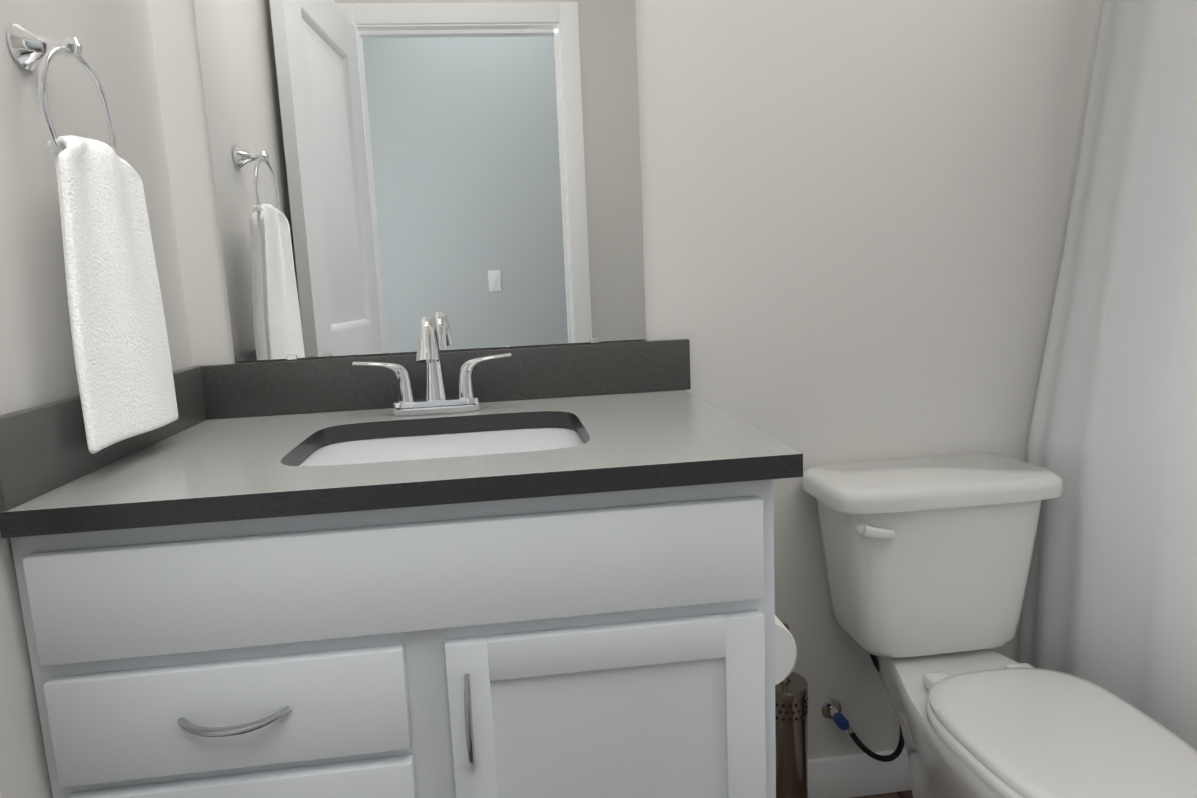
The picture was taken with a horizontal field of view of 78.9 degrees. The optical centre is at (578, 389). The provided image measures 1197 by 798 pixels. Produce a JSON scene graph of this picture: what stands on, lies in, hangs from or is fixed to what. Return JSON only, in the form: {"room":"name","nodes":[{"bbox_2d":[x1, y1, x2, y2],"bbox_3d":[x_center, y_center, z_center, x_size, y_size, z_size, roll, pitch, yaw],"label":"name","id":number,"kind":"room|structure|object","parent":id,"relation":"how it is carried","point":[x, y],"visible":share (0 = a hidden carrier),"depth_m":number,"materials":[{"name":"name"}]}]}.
{"room":"bathroom","nodes":[
{"label":"bathroom","id":0,"kind":"room"},
{"bbox_2d":[0,0,192,797],"bbox_3d":[-0.680,-0.299,0.505,0.115,2.740,1.494,-4,8,-6],"label":"wall","id":1,"kind":"structure","parent":0,"point":[37,359],"depth_m":0.90,"materials":[{"name":"white paint"}]},
{"bbox_2d":[7,23,177,453],"bbox_3d":[-0.619,-0.186,0.920,0.076,0.514,0.241,-4,8,-6],"label":"towel ring","id":2,"kind":"object","parent":1,"relation":"attached to","point":[122,358],"visible":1,"depth_m":0.90,"materials":[{"name":"white fabric"}]},
{"bbox_2d":[46,135,177,453],"bbox_3d":[-0.599,-0.122,0.931,0.042,0.385,0.242,-4,8,-6],"label":"towel","id":3,"kind":"object","parent":2,"relation":"hanging from","point":[121,349],"depth_m":0.90,"materials":[{"name":"white fabric"}]},
{"bbox_2d":[148,0,1102,759],"bbox_3d":[0.584,-0.493,1.439,2.843,2.740,0.115,-4,8,-6],"label":"wall","id":4,"kind":"structure","parent":0,"point":[856,214],"depth_m":1.40,"materials":[{"name":"white paint"}]},
{"bbox_2d":[193,0,646,361],"bbox_3d":[-0.267,-0.593,1.264,0.750,1.055,0.009,-4,8,-6],"label":"mirror","id":5,"kind":"object","parent":4,"relation":"attached to","point":[388,175],"visible":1,"depth_m":1.29,"materials":[{"name":"clear glass"}]},
{"bbox_2d":[808,748,911,797],"bbox_3d":[0.671,0.823,1.567,0.914,0.094,0.013,-4,8,-6],"label":"baseboard","id":6,"kind":"structure","parent":4,"relation":"attached to","point":[854,775],"depth_m":1.55,"materials":[{"name":"white"}]},
{"bbox_2d":[852,790,911,797],"bbox_3d":[0.757,1.088,0.244,3.313,0.060,3.109,-4,8,-6],"label":"floor","id":7,"kind":"structure","parent":0,"point":[904,794],"depth_m":1.56,"materials":[{"name":"brown wood"}]},
{"bbox_2d":[0,316,802,797],"bbox_3d":[-0.144,0.427,1.126,0.985,1.077,0.584,-4,8,-6],"label":"bathroom vanity","id":8,"kind":"object","parent":7,"relation":"on","point":[428,570],"visible":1,"depth_m":0.85,"materials":[{"name":"white paint"}]},
{"bbox_2d":[0,338,802,571],"bbox_3d":[-0.202,0.099,1.085,0.900,0.266,0.561,-4,8,-6],"label":"countertop","id":9,"kind":"structure","parent":8,"relation":"on","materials":[{"name":"grey stone"}]},
{"bbox_2d":[352,316,511,415],"bbox_3d":[-0.244,-0.040,1.207,0.268,0.168,0.147,-4,8,-6],"label":"faucet","id":10,"kind":"object","parent":9,"relation":"on","point":[436,402],"depth_m":1.24,"materials":[{"name":"silver metal"}]},
{"bbox_2d":[775,623,807,797],"bbox_3d":[0.414,0.675,1.460,0.096,0.438,0.096,-4,8,-6],"label":"toilet paper holder","id":11,"kind":"object","parent":7,"relation":"on","point":[791,710],"visible":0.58,"depth_m":1.42,"materials":[{"name":"silver metal"}]},
{"bbox_2d":[801,454,1196,797],"bbox_3d":[0.698,0.551,1.173,0.434,0.740,0.718,-4,8,-6],"label":"toilet","id":12,"kind":"object","parent":7,"relation":"on","point":[927,560],"visible":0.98,"depth_m":1.28,"materials":[{"name":"white ceramic"}]},
{"bbox_3d":[0.751,-0.288,-0.032,2.613,2.740,0.115,-4,8,-6],"label":"wall","id":13,"kind":"structure","parent":0,"visible":0},
{"bbox_2d":[1019,0,1196,749],"bbox_3d":[1.072,-0.064,0.795,0.188,1.942,1.375,-4,8,-6],"label":"shower curtain","id":14,"kind":"object","parent":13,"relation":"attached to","point":[1110,600],"visible":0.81,"depth_m":1.34,"materials":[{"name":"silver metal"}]}
]}

